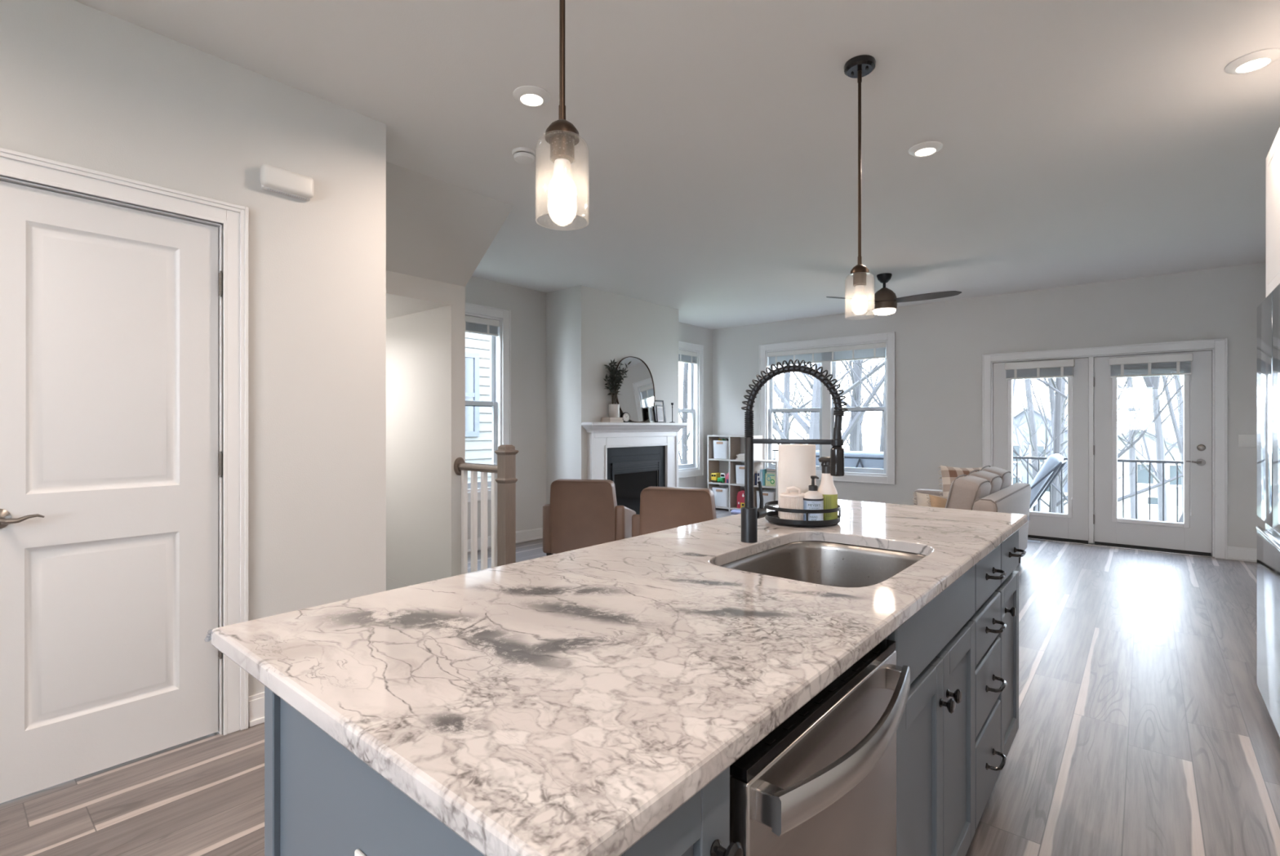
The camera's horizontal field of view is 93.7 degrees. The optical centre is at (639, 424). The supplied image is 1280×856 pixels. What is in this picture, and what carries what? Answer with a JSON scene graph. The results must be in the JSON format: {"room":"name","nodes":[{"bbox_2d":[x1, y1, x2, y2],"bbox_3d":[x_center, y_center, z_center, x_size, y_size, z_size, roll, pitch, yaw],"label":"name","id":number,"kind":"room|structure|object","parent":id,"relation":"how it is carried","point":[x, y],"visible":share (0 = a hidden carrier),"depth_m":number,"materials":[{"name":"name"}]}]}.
{"room":"kitchen","nodes":[
{"label":"kitchen","id":0,"kind":"room"},
{"bbox_2d":[0,0,386,696],"bbox_3d":[-2.511,-0.115,1.560,0.140,2.730,3.752,0,0,40],"label":"wall","id":1,"kind":"structure","parent":0,"point":[82,85],"depth_m":2.57,"materials":[{"name":"paint"}]},
{"bbox_2d":[0,180,222,803],"bbox_3d":[-1.921,0.219,2.154,0.093,2.038,0.720,0,0,40],"label":"door","id":2,"kind":"structure","parent":1,"relation":"in","point":[108,313],"depth_m":2.16,"materials":[{"name":"white paint"}]},
{"bbox_2d":[0,147,248,734],"bbox_3d":[-1.969,0.176,2.183,0.168,2.147,0.903,0,0,40],"label":"trim","id":3,"kind":"structure","parent":1,"relation":"attached to","point":[233,233],"depth_m":2.43,"materials":[{"name":"white paint"}]},
{"bbox_2d":[248,691,264,726],"bbox_3d":[-2.445,1.189,1.514,0.022,0.122,3.766,0,0,40],"label":"baseboard","id":4,"kind":"structure","parent":1,"relation":"attached to","point":[256,701],"depth_m":2.51,"materials":[{"name":"white paint"}]},
{"bbox_2d":[260,164,314,200],"bbox_3d":[-1.521,-1.045,2.588,0.050,0.100,0.210,0,0,40],"label":"door chime","id":5,"kind":"object","parent":1,"relation":"attached to","point":[273,179],"visible":1,"depth_m":2.57,"materials":[{"name":"white plastic"}]},
{"bbox_2d":[386,577,410,590],"bbox_3d":[-2.022,2.251,4.244,1.960,1.999,1.183,0,0,40],"label":"baseboard","id":6,"kind":"structure","parent":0,"point":[391,584],"depth_m":4.87,"materials":[{"name":"paint"}]},
{"bbox_2d":[386,270,451,319],"bbox_3d":[-2.171,-1.175,4.369,1.290,0.610,0.983,0,0,40],"label":"ceiling","id":7,"kind":"structure","parent":0,"point":[406,294],"depth_m":4.20,"materials":[{"name":"paint"}]},
{"bbox_2d":[386,284,465,585],"bbox_3d":[-1.817,-0.115,4.789,1.290,2.730,0.115,0,0,40],"label":"wall","id":8,"kind":"structure","parent":0,"point":[425,350],"depth_m":4.55,"materials":[{"name":"paint"}]},
{"bbox_2d":[465,275,712,538],"bbox_3d":[-1.065,-0.115,6.793,0.140,2.730,6.620,0,0,40],"label":"wall","id":9,"kind":"structure","parent":0,"point":[527,307],"depth_m":6.52,"materials":[{"name":"paint"}]},
{"bbox_2d":[465,302,511,502],"bbox_3d":[-1.766,-0.223,5.939,0.168,1.965,1.080,0,0,40],"label":"window","id":10,"kind":"structure","parent":9,"relation":"in","point":[500,401],"depth_m":6.25,"materials":[{"name":"white paint"}]},
{"bbox_2d":[465,315,499,336],"bbox_3d":[-1.740,-1.004,5.918,0.045,0.163,0.832,0,0,40],"label":"window blind","id":11,"kind":"object","parent":10,"relation":"attached to","point":[477,325],"visible":0.44,"depth_m":6.06,"materials":[{"name":"white plastic"}]},
{"bbox_2d":[467,526,542,551],"bbox_3d":[-0.356,1.189,7.079,0.576,0.122,5.270,0,0,40],"label":"baseboard","id":12,"kind":"structure","parent":9,"relation":"attached to","point":[531,534],"depth_m":6.44,"materials":[{"name":"white paint"}]},
{"bbox_2d":[678,340,703,478],"bbox_3d":[0.546,-0.223,8.685,0.168,1.965,1.080,0,0,40],"label":"window","id":13,"kind":"structure","parent":9,"relation":"in","point":[695,467],"depth_m":8.99,"materials":[{"name":"white paint"}]},
{"bbox_2d":[678,349,697,364],"bbox_3d":[0.578,-0.052,8.659,0.060,2.065,0.832,0,0,40],"label":"window blind","id":14,"kind":"object","parent":13,"relation":"attached to","point":[684,356],"visible":0.58,"depth_m":8.78,"materials":[{"name":"white plastic"}]},
{"bbox_2d":[546,284,678,503],"bbox_3d":[-0.276,-0.115,7.191,0.554,2.730,1.733,0,0,40],"label":"wall","id":15,"kind":"structure","parent":0,"point":[587,327],"depth_m":6.60,"materials":[{"name":"paint"}]},
{"bbox_2d":[0,507,1279,855],"bbox_3d":[0.248,1.310,3.399,6.520,0.120,10.400,0,0,40],"label":"floor","id":16,"kind":"structure","parent":0,"point":[1147,727],"depth_m":2.28,"materials":[{"name":"grey wood"}]},
{"bbox_2d":[453,444,518,573],"bbox_3d":[-1.085,0.691,4.182,0.612,1.118,0.116,0,0,40],"label":"stair railing","id":17,"kind":"object","parent":16,"relation":"on","point":[504,479],"visible":0.76,"depth_m":4.10,"materials":[{"name":"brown wood"}]},
{"bbox_2d":[264,685,742,855],"bbox_3d":[-0.216,0.808,0.785,0.678,0.884,0.272,0,0,40],"label":"base cabinet","id":18,"kind":"object","parent":16,"relation":"on","point":[321,798],"visible":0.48,"depth_m":0.74,"materials":[{"name":"grey paint"}]},
{"bbox_2d":[542,478,635,555],"bbox_3d":[-0.455,0.864,5.519,0.744,0.772,0.694,0,0,9],"label":"armchair","id":19,"kind":"object","parent":16,"relation":"on","point":[580,513],"visible":0.87,"depth_m":5.22,"materials":[{"name":"beige leather"}]},
{"bbox_2d":[581,422,688,514],"bbox_3d":[-0.210,0.610,7.132,0.690,1.280,1.722,0,0,40],"label":"fireplace","id":20,"kind":"object","parent":16,"relation":"on","point":[630,455],"visible":0.61,"depth_m":6.92,"materials":[{"name":"white paint"}]},
{"bbox_2d":[600,419,623,422],"bbox_3d":[-0.302,-0.043,6.608,0.135,0.026,0.225,0,0,40],"label":"book","id":21,"kind":"object","parent":20,"relation":"on","point":[602,420],"visible":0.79,"depth_m":6.55,"materials":[{"name":"paper"}]},
{"bbox_2d":[601,417,622,419],"bbox_3d":[-0.305,-0.071,6.605,0.130,0.028,0.215,0,0,40],"label":"book","id":22,"kind":"object","parent":21,"relation":"on","point":[602,418],"visible":0.8,"depth_m":6.54,"materials":[{"name":"paper"}]},
{"bbox_2d":[608,404,619,417],"bbox_3d":[-0.286,-0.158,6.628,0.120,0.146,0.120,0,0,40],"label":"vase","id":23,"kind":"object","parent":22,"relation":"on","point":[614,409],"visible":0.84,"depth_m":6.58,"materials":[{"name":"beige ceramic"}]},
{"bbox_2d":[603,358,631,404],"bbox_3d":[-0.264,-0.429,6.625,0.179,0.640,0.393,0,0,40],"label":"branches","id":24,"kind":"object","parent":23,"relation":"in","point":[616,378],"visible":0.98,"depth_m":6.64,"materials":[{"name":"green plant"}]},
{"bbox_2d":[614,355,654,422],"bbox_3d":[-0.053,-0.413,6.941,0.101,0.763,0.690,0,0,40],"label":"oval mirror","id":25,"kind":"object","parent":20,"relation":"on","point":[637,393],"visible":0.91,"depth_m":6.95,"materials":[{"name":"brown mirror"}]},
{"bbox_2d":[581,422,688,432],"bbox_3d":[-0.006,0.025,6.960,0.156,0.110,1.722,0,0,40],"label":"mantel shelf","id":26,"kind":"object","parent":20,"relation":"attached to","point":[590,427],"depth_m":6.81,"materials":[{"name":"white paint"}]},
{"bbox_2d":[655,404,665,422],"bbox_3d":[0.243,-0.134,7.194,0.034,0.206,0.150,0,0,37],"label":"framed picture","id":27,"kind":"object","parent":20,"relation":"on","point":[659,408],"visible":1,"depth_m":7.19,"materials":[{"name":"black metal"}]},
{"bbox_2d":[631,485,716,537],"bbox_3d":[0.369,0.864,4.838,0.744,0.772,0.693,0,0,18],"label":"armchair","id":28,"kind":"object","parent":16,"relation":"on","point":[661,508],"visible":0.4,"depth_m":4.55,"materials":[{"name":"beige leather"}]},
{"bbox_2d":[706,434,777,511],"bbox_3d":[1.535,0.699,8.702,1.139,1.102,0.291,0,0,40],"label":"cube shelf","id":29,"kind":"object","parent":16,"relation":"on","point":[713,464],"visible":0.62,"depth_m":8.75,"materials":[{"name":"white wood"}]},
{"bbox_2d":[711,485,728,506],"bbox_3d":[1.247,1.062,8.934,0.285,0.272,0.262,0,0,40],"label":"storage bin","id":30,"kind":"object","parent":29,"relation":"in","point":[721,492],"visible":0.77,"depth_m":8.82,"materials":[{"name":"white fabric"}]},
{"bbox_2d":[713,440,728,458],"bbox_3d":[1.254,0.361,8.928,0.262,0.272,0.262,0,0,40],"label":"storage bin","id":31,"kind":"object","parent":29,"relation":"in","point":[721,447],"visible":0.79,"depth_m":8.82,"materials":[{"name":"white fabric"}]},
{"bbox_2d":[735,463,744,484],"bbox_3d":[1.548,0.712,8.680,0.262,0.272,0.262,0,0,40],"label":"storage bin","id":32,"kind":"object","parent":29,"relation":"in","point":[740,468],"visible":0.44,"depth_m":8.62,"materials":[{"name":"white fabric"}]},
{"bbox_2d":[756,488,775,507],"bbox_3d":[1.816,1.062,8.455,0.285,0.272,0.262,0,0,40],"label":"storage bin","id":33,"kind":"object","parent":29,"relation":"in","point":[768,495],"visible":0.47,"depth_m":8.35,"materials":[{"name":"white fabric"}]},
{"bbox_2d":[729,638,910,855],"bbox_3d":[0.086,0.817,1.094,0.682,0.866,0.580,0,0,40],"label":"dishwasher","id":34,"kind":"object","parent":16,"relation":"on","point":[823,782],"visible":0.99,"depth_m":0.86,"materials":[{"name":"metal"}]},
{"bbox_2d":[885,564,975,855],"bbox_3d":[0.483,0.808,1.600,0.658,0.884,0.698,0,0,40],"label":"base cabinet","id":35,"kind":"object","parent":16,"relation":"on","point":[935,731],"visible":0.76,"depth_m":1.38,"materials":[{"name":"grey paint"}]},
{"bbox_2d":[211,498,1027,855],"bbox_3d":[0.374,0.351,1.627,0.846,0.030,2.365,0,0,40],"label":"countertop","id":36,"kind":"structure","parent":35,"relation":"on","point":[571,702],"depth_m":0.85,"materials":[{"name":"white stone"}]},
{"bbox_2d":[741,359,848,542],"bbox_3d":[0.436,0.076,1.701,0.295,0.520,0.084,0,0,24],"label":"kitchen faucet","id":37,"kind":"object","parent":36,"relation":"on","point":[750,514],"visible":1,"depth_m":1.71,"materials":[{"name":"black metal"}]},
{"bbox_2d":[764,500,840,526],"bbox_3d":[0.564,0.306,2.085,0.253,0.060,0.253,0,0,40],"label":"round tray","id":38,"kind":"object","parent":36,"relation":"on","point":[771,516],"visible":0.69,"depth_m":1.98,"materials":[{"name":"black metal"}]},
{"bbox_2d":[779,485,804,519],"bbox_3d":[0.517,0.267,2.026,0.088,0.124,0.088,0,0,40],"label":"ribbed canister","id":39,"kind":"object","parent":38,"relation":"on","point":[788,500],"visible":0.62,"depth_m":1.99,"materials":[{"name":"ceramic"}]},
{"bbox_2d":[777,444,815,517],"bbox_3d":[0.560,0.199,2.143,0.130,0.259,0.130,0,0,40],"label":"paper towel roll","id":40,"kind":"object","parent":38,"relation":"on","point":[796,462],"visible":0.55,"depth_m":2.09,"materials":[{"name":"paper"}]},
{"bbox_2d":[803,475,823,519],"bbox_3d":[0.576,0.248,1.995,0.066,0.161,0.067,0,0,40],"label":"soap bottle","id":41,"kind":"object","parent":38,"relation":"on","point":[813,499],"visible":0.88,"depth_m":1.97,"materials":[{"name":"white plastic"}]},
{"bbox_2d":[817,456,837,519],"bbox_3d":[0.635,0.218,2.037,0.068,0.222,0.068,0,0,40],"label":"spray bottle","id":42,"kind":"object","parent":38,"relation":"on","point":[827,487],"visible":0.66,"depth_m":2.01,"materials":[{"name":"white plastic"}]},
{"bbox_2d":[720,540,926,586],"bbox_3d":[0.489,0.469,1.575,0.460,0.206,0.654,0,0,40],"label":"sink","id":43,"kind":"object","parent":36,"relation":"in","point":[816,562],"visible":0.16,"depth_m":1.84,"materials":[{"name":"metal"}]},
{"bbox_2d":[914,465,1031,563],"bbox_3d":[2.641,0.804,5.110,0.977,0.890,1.700,0,0,40],"label":"sofa","id":44,"kind":"object","parent":16,"relation":"on","point":[986,489],"visible":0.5,"depth_m":4.66,"materials":[{"name":"beige fabric"}]},
{"bbox_2d":[912,492,947,506],"bbox_3d":[2.458,0.681,5.055,0.318,0.221,0.145,0,0,12],"label":"throw pillow","id":45,"kind":"object","parent":44,"relation":"on","point":[922,499],"visible":0.33,"depth_m":5.05,"materials":[{"name":"beige fabric"}]},
{"bbox_2d":[926,493,946,507],"bbox_3d":[2.409,0.672,4.795,0.278,0.232,0.141,0,0,-6],"label":"throw pillow","id":46,"kind":"object","parent":44,"relation":"on","point":[935,501],"visible":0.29,"depth_m":4.78,"materials":[{"name":"beige fabric"}]},
{"bbox_2d":[937,465,982,498],"bbox_3d":[2.841,0.566,5.268,0.481,0.428,0.165,0,0,-6],"label":"throw pillow","id":47,"kind":"object","parent":44,"relation":"on","point":[948,473],"visible":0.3,"depth_m":5.24,"materials":[{"name":"beige fabric"}]},
{"bbox_2d":[945,475,991,510],"bbox_3d":[2.519,0.615,4.629,0.272,0.433,0.470,0,0,40],"label":"cushion","id":48,"kind":"object","parent":44,"relation":"on","point":[963,491],"depth_m":4.46,"materials":[{"name":"beige fabric"}]},
{"bbox_2d":[968,470,1002,494],"bbox_3d":[2.807,0.603,4.971,0.279,0.433,0.470,0,0,40],"label":"cushion","id":49,"kind":"object","parent":44,"relation":"on","point":[995,477],"depth_m":4.87,"materials":[{"name":"beige fabric"}]},
{"bbox_2d":[979,466,1011,489],"bbox_3d":[3.095,0.591,5.313,0.286,0.434,0.470,0,0,40],"label":"cushion","id":50,"kind":"object","parent":44,"relation":"on","point":[1006,475],"depth_m":5.19,"materials":[{"name":"beige fabric"}]},
{"bbox_2d":[968,543,1006,829],"bbox_3d":[0.838,0.808,2.012,0.669,0.884,0.389,0,0,40],"label":"drawers","id":51,"kind":"object","parent":16,"relation":"on","point":[988,576],"visible":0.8,"depth_m":1.79,"materials":[{"name":"grey paint"}]},
{"bbox_2d":[994,528,1026,762],"bbox_3d":[1.081,0.808,2.301,0.669,0.884,0.367,0,0,40],"label":"base cabinet","id":52,"kind":"object","parent":16,"relation":"on","point":[1008,588],"visible":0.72,"depth_m":2.12,"materials":[{"name":"grey paint"}]},
{"bbox_2d":[1256,283,1279,737],"bbox_3d":[2.770,0.356,2.146,0.707,1.788,0.892,0,0,40],"label":"refrigerator","id":53,"kind":"object","parent":16,"relation":"on","point":[1268,310],"visible":1,"depth_m":2.42,"materials":[{"name":"metal"}]},
{"bbox_2d":[74,0,1279,328],"bbox_3d":[0.248,-1.550,3.399,6.520,0.140,10.400,0,0,40],"label":"ceiling","id":54,"kind":"structure","parent":0,"point":[1083,141],"depth_m":2.94,"materials":[{"name":"paint"}]},
{"bbox_2d":[386,161,513,286],"bbox_3d":[-1.423,-1.250,3.814,0.570,0.460,1.098,0,0,40],"label":"wall","id":55,"kind":"structure","parent":54,"relation":"attached to","point":[437,229],"depth_m":3.91,"materials":[{"name":"paint"}]},
{"bbox_2d":[511,146,536,164],"bbox_3d":[-0.630,-1.455,3.260,0.128,0.050,0.128,0,0,40],"label":"smoke detector","id":56,"kind":"object","parent":54,"relation":"attached to","point":[522,155],"visible":1,"depth_m":3.22,"materials":[{"name":"white plastic"}]},
{"bbox_2d":[512,85,550,106],"bbox_3d":[-0.487,-1.470,2.698,0.166,0.020,0.166,0,0,40],"label":"recessed light","id":57,"kind":"object","parent":54,"relation":"in","point":[527,95],"visible":1,"depth_m":2.67,"materials":[{"name":"white plastic"}]},
{"bbox_2d":[535,0,589,222],"bbox_3d":[-0.168,-0.960,1.298,0.124,1.040,0.124,0,0,40],"label":"pendant light","id":58,"kind":"object","parent":54,"relation":"hanging from","point":[562,136],"visible":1,"depth_m":1.28,"materials":[{"name":"clear glass"}]},
{"bbox_2d":[550,133,574,164],"bbox_3d":[-0.168,-0.594,1.298,0.052,0.048,0.052,0,0,40],"label":"socket","id":59,"kind":"object","parent":58,"relation":"attached to","point":[562,145],"depth_m":1.28,"materials":[{"name":"brown metal"}]},
{"bbox_2d":[844,54,875,316],"bbox_3d":[0.900,-0.960,2.458,0.124,1.040,0.124,0,0,40],"label":"pendant light","id":60,"kind":"object","parent":54,"relation":"hanging from","point":[857,67],"visible":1,"depth_m":2.45,"materials":[{"name":"brown metal"}]},
{"bbox_2d":[853,272,866,286],"bbox_3d":[0.900,-0.594,2.458,0.052,0.048,0.052,0,0,40],"label":"socket","id":61,"kind":"object","parent":60,"relation":"attached to","point":[859,278],"depth_m":2.44,"materials":[{"name":"brown metal"}]},
{"bbox_2d":[826,272,961,315],"bbox_3d":[2.525,-1.285,5.805,1.054,0.390,1.193,0,0,40],"label":"ceiling fan","id":62,"kind":"object","parent":54,"relation":"hanging from","point":[886,300],"visible":0.92,"depth_m":5.81,"materials":[{"name":"brown metal"}]},
{"bbox_2d":[908,141,942,156],"bbox_3d":[1.527,-1.470,3.211,0.166,0.020,0.166,0,0,40],"label":"recessed light","id":63,"kind":"object","parent":54,"relation":"in","point":[928,148],"visible":1,"depth_m":3.18,"materials":[{"name":"white plastic"}]},
{"bbox_2d":[1224,48,1279,74],"bbox_3d":[2.491,-1.470,2.438,0.166,0.020,0.166,0,0,40],"label":"recessed light","id":64,"kind":"object","parent":54,"relation":"in","point":[1258,60],"visible":1,"depth_m":2.42,"materials":[{"name":"white plastic"}]},
{"bbox_2d":[712,262,1266,548],"bbox_3d":[3.552,-0.115,7.324,6.520,2.730,0.140,0,0,40],"label":"wall","id":65,"kind":"structure","parent":0,"point":[940,346],"depth_m":6.93,"materials":[{"name":"paint"}]},
{"bbox_2d":[759,331,895,484],"bbox_3d":[2.513,-0.212,8.181,1.905,1.915,0.168,0,0,40],"label":"window","id":66,"kind":"structure","parent":65,"relation":"in","point":[827,418],"depth_m":8.08,"materials":[{"name":"white paint"}]},
{"bbox_2d":[767,342,885,365],"bbox_3d":[2.491,-0.953,8.155,1.665,0.195,0.045,0,0,40],"label":"window blind","id":67,"kind":"object","parent":66,"relation":"attached to","point":[874,350],"visible":0.96,"depth_m":8.06,"materials":[{"name":"white plastic"}]},
{"bbox_2d":[1004,359,1075,499],"bbox_3d":[4.336,0.043,6.527,0.635,1.475,0.081,0,0,40],"label":"door blind","id":68,"kind":"object","parent":65,"relation":"attached to","point":[1063,367],"visible":1,"depth_m":6.50,"materials":[{"name":"white plastic"}]},
{"bbox_2d":[993,357,1088,542],"bbox_3d":[4.382,0.265,6.587,0.874,1.943,0.070,0,0,40],"label":"door","id":69,"kind":"structure","parent":65,"relation":"in","point":[1073,526],"depth_m":6.38,"materials":[{"name":"white paint"}]},
{"bbox_2d":[982,337,1227,559],"bbox_3d":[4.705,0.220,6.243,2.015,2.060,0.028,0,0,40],"label":"trim","id":70,"kind":"structure","parent":65,"relation":"attached to","point":[1220,345],"depth_m":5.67,"materials":[{"name":"white paint"}]},
{"bbox_2d":[1027,536,1214,557],"bbox_3d":[4.749,1.244,6.296,1.845,0.012,0.170,0,0,40],"label":"threshold","id":71,"kind":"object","parent":65,"relation":"attached to","point":[1033,538],"depth_m":6.07,"materials":[{"name":"metal"}]},
{"bbox_2d":[1109,352,1192,515],"bbox_3d":[5.040,0.086,5.934,0.630,1.548,0.081,0,0,40],"label":"door blind","id":72,"kind":"object","parent":65,"relation":"attached to","point":[1173,364],"visible":1,"depth_m":5.90,"materials":[{"name":"white plastic"}]},
{"bbox_2d":[1093,350,1212,555],"bbox_3d":[5.075,0.265,5.978,0.903,1.943,0.109,0,0,40],"label":"door","id":73,"kind":"structure","parent":65,"relation":"in","point":[1194,535],"depth_m":5.87,"materials":[{"name":"white paint"}]},
{"bbox_2d":[1227,546,1257,562],"bbox_3d":[3.500,1.189,7.261,6.240,0.122,0.022,0,0,40],"label":"baseboard","id":74,"kind":"structure","parent":65,"relation":"attached to","point":[1242,553],"depth_m":5.53,"materials":[{"name":"white paint"}]},
{"bbox_2d":[1238,434,1256,447],"bbox_3d":[5.581,0.146,5.513,0.115,0.117,0.016,0,0,40],"label":"light switch","id":75,"kind":"object","parent":65,"relation":"attached to","point":[1244,440],"visible":1,"depth_m":5.51,"materials":[{"name":"white plastic"}]},
{"bbox_3d":[2.688,-0.115,1.345,0.140,2.730,10.120,0,0,40],"label":"wall","id":76,"kind":"structure","parent":0,"visible":0},
{"bbox_2d":[1266,128,1279,297],"bbox_3d":[2.789,-0.886,2.126,0.709,0.652,0.965,0,0,40],"label":"upper cabinet","id":77,"kind":"object","parent":76,"relation":"attached to","point":[1273,158],"visible":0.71,"depth_m":2.56,"materials":[{"name":"white paint"}]},
{"label":"outside","id":78,"kind":"structure","parent":0,"visible":0},
{"bbox_3d":[4.289,1.475,7.732,7.800,0.250,1.414,0,0,40],"label":"deck","id":79,"kind":"object","parent":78,"visible":0},
{"bbox_2d":[815,449,884,468],"bbox_3d":[3.283,0.860,8.633,1.544,0.980,0.700,0,0,40],"label":"loveseat","id":80,"kind":"object","parent":79,"relation":"on","point":[857,459],"visible":0.09,"depth_m":8.38,"materials":[{"name":"grey fabric"}]},
{"bbox_2d":[772,448,1183,521],"bbox_3d":[4.703,0.875,8.224,7.710,0.950,0.050,0,0,40],"label":"deck railing","id":81,"kind":"object","parent":79,"relation":"on","point":[1122,460],"visible":0.05,"depth_m":7.18,"materials":[{"name":"black metal"}]},
{"bbox_2d":[1029,453,1067,511],"bbox_3d":[4.658,0.851,7.255,0.786,1.020,0.626,0,0,40],"label":"patio chair","id":82,"kind":"object","parent":79,"relation":"on","point":[1038,486],"visible":0.38,"depth_m":6.92,"materials":[{"name":"grey fabric"}]},
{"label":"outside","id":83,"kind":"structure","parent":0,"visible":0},
{"bbox_2d":[678,457,1182,521],"bbox_3d":[41.868,6.600,49.720,140.000,4.300,170.000,0,0,40],"label":"ground","id":84,"kind":"structure","parent":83,"point":[1143,508],"depth_m":39.30,"materials":[{"name":"white snow"}]},
{"bbox_2d":[465,332,492,482],"bbox_3d":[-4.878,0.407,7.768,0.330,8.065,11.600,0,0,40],"label":"house","id":85,"kind":"structure","parent":84,"relation":"on","point":[478,420],"depth_m":10.09,"materials":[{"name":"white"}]},
{"bbox_2d":[678,361,689,464],"bbox_3d":[1.674,-2.682,18.682,4.742,14.471,5.852,0,0,-45],"label":"tree","id":86,"kind":"object","parent":84,"relation":"on","point":[683,460],"visible":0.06,"depth_m":19.00,"materials":[{"name":"grey plant"}]},
{"bbox_2d":[773,362,814,439],"bbox_3d":[7.406,-3.723,27.252,7.278,17.194,3.738,0,0,40],"label":"tree","id":87,"kind":"object","parent":84,"relation":"on","point":[807,415],"visible":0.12,"depth_m":26.85,"materials":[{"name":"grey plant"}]},
{"bbox_2d":[772,359,864,444],"bbox_3d":[4.779,-4.136,18.528,7.141,17.442,5.753,0,0,-8],"label":"tree","id":88,"kind":"object","parent":84,"relation":"on","point":[787,388],"visible":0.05,"depth_m":18.51,"materials":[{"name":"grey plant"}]},
{"bbox_2d":[773,358,874,448],"bbox_3d":[6.986,-3.698,22.619,4.469,16.881,6.439,0,0,-31],"label":"tree","id":89,"kind":"object","parent":84,"relation":"on","point":[846,366],"visible":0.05,"depth_m":21.93,"materials":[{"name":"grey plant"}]},
{"bbox_2d":[772,357,884,463],"bbox_3d":[4.763,-3.695,14.902,3.262,16.533,7.862,0,0,-38],"label":"tree","id":90,"kind":"object","parent":84,"relation":"on","point":[813,430],"visible":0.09,"depth_m":15.32,"materials":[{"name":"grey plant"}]},
{"bbox_2d":[795,359,884,450],"bbox_3d":[5.959,-4.059,16.305,5.410,17.233,5.854,0,0,-8],"label":"tree","id":91,"kind":"object","parent":84,"relation":"on","point":[855,433],"visible":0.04,"depth_m":15.57,"materials":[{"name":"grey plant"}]},
{"bbox_2d":[840,359,867,451],"bbox_3d":[6.993,-3.190,20.784,7.386,15.739,5.596,0,0,-14],"label":"tree","id":92,"kind":"object","parent":84,"relation":"on","point":[842,362],"visible":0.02,"depth_m":19.88,"materials":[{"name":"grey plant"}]},
{"bbox_2d":[844,357,884,451],"bbox_3d":[5.782,-3.368,13.447,4.768,15.849,4.926,0,0,30],"label":"tree","id":93,"kind":"object","parent":84,"relation":"on","point":[880,403],"visible":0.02,"depth_m":13.19,"materials":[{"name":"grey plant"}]},
{"bbox_2d":[1013,405,1067,492],"bbox_3d":[39.106,2.925,59.170,7.000,9.650,9.900,0,0,40],"label":"house","id":94,"kind":"structure","parent":84,"relation":"on","point":[1041,432],"depth_m":55.89,"materials":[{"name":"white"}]},
{"bbox_2d":[1013,377,1067,512],"bbox_3d":[19.574,-1.867,28.087,3.977,13.999,6.654,0,0,40],"label":"tree","id":95,"kind":"object","parent":84,"relation":"on","point":[1064,405],"visible":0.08,"depth_m":27.87,"materials":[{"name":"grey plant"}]},
{"bbox_2d":[1013,377,1153,511],"bbox_3d":[14.916,-3.654,22.264,6.584,17.114,5.808,0,0,35],"label":"tree","id":96,"kind":"object","parent":84,"relation":"on","point":[1030,419],"visible":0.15,"depth_m":22.59,"materials":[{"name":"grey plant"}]},
{"bbox_2d":[1015,377,1158,513],"bbox_3d":[9.826,-2.502,14.018,3.692,14.206,5.047,0,0,-30],"label":"tree","id":97,"kind":"object","parent":84,"relation":"on","point":[1051,396],"visible":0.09,"depth_m":14.35,"materials":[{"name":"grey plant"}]},
{"bbox_2d":[1013,374,1183,512],"bbox_3d":[8.445,-3.432,11.652,5.353,15.968,5.573,0,0,-17],"label":"tree","id":98,"kind":"object","parent":84,"relation":"on","point":[1056,419],"visible":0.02,"depth_m":11.58,"materials":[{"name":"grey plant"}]},
{"bbox_2d":[1013,377,1183,502],"bbox_3d":[7.678,-2.571,10.317,7.090,14.254,3.602,0,0,19],"label":"tree","id":99,"kind":"object","parent":84,"relation":"on","point":[1035,468],"visible":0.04,"depth_m":10.11,"materials":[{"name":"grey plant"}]},
{"bbox_2d":[1062,376,1183,520],"bbox_3d":[17.435,-3.017,20.991,7.648,15.907,5.010,0,0,-25],"label":"tree","id":100,"kind":"object","parent":84,"relation":"on","point":[1160,448],"visible":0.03,"depth_m":21.07,"materials":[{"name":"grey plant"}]},
{"bbox_2d":[1117,376,1160,519],"bbox_3d":[14.822,-2.165,18.671,5.015,13.947,5.638,0,0,-8],"label":"tree","id":101,"kind":"object","parent":84,"relation":"on","point":[1130,389],"visible":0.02,"depth_m":18.50,"materials":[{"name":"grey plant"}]},
{"bbox_2d":[1117,428,1182,505],"bbox_3d":[39.920,3.825,48.027,8.500,7.250,9.900,0,0,40],"label":"house","id":102,"kind":"structure","parent":84,"relation":"on","point":[1171,468],"depth_m":44.22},
{"bbox_2d":[1142,373,1183,522],"bbox_3d":[8.789,-2.365,10.668,4.731,13.838,4.164,0,0,25],"label":"tree","id":103,"kind":"object","parent":84,"relation":"on","point":[1151,382],"visible":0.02,"depth_m":10.61,"materials":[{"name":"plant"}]},
{"bbox_2d":[1145,374,1183,512],"bbox_3d":[21.720,-2.498,24.030,4.686,15.132,5.221,0,0,11],"label":"tree","id":104,"kind":"object","parent":84,"relation":"on","point":[1177,378],"visible":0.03,"depth_m":23.86,"materials":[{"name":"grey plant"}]},
{"bbox_2d":[1160,375,1183,453],"bbox_3d":[11.368,-0.962,12.648,3.632,11.112,1.951,0,0,36],"label":"tree","id":105,"kind":"object","parent":84,"relation":"on","point":[1180,444],"visible":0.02,"depth_m":12.71,"materials":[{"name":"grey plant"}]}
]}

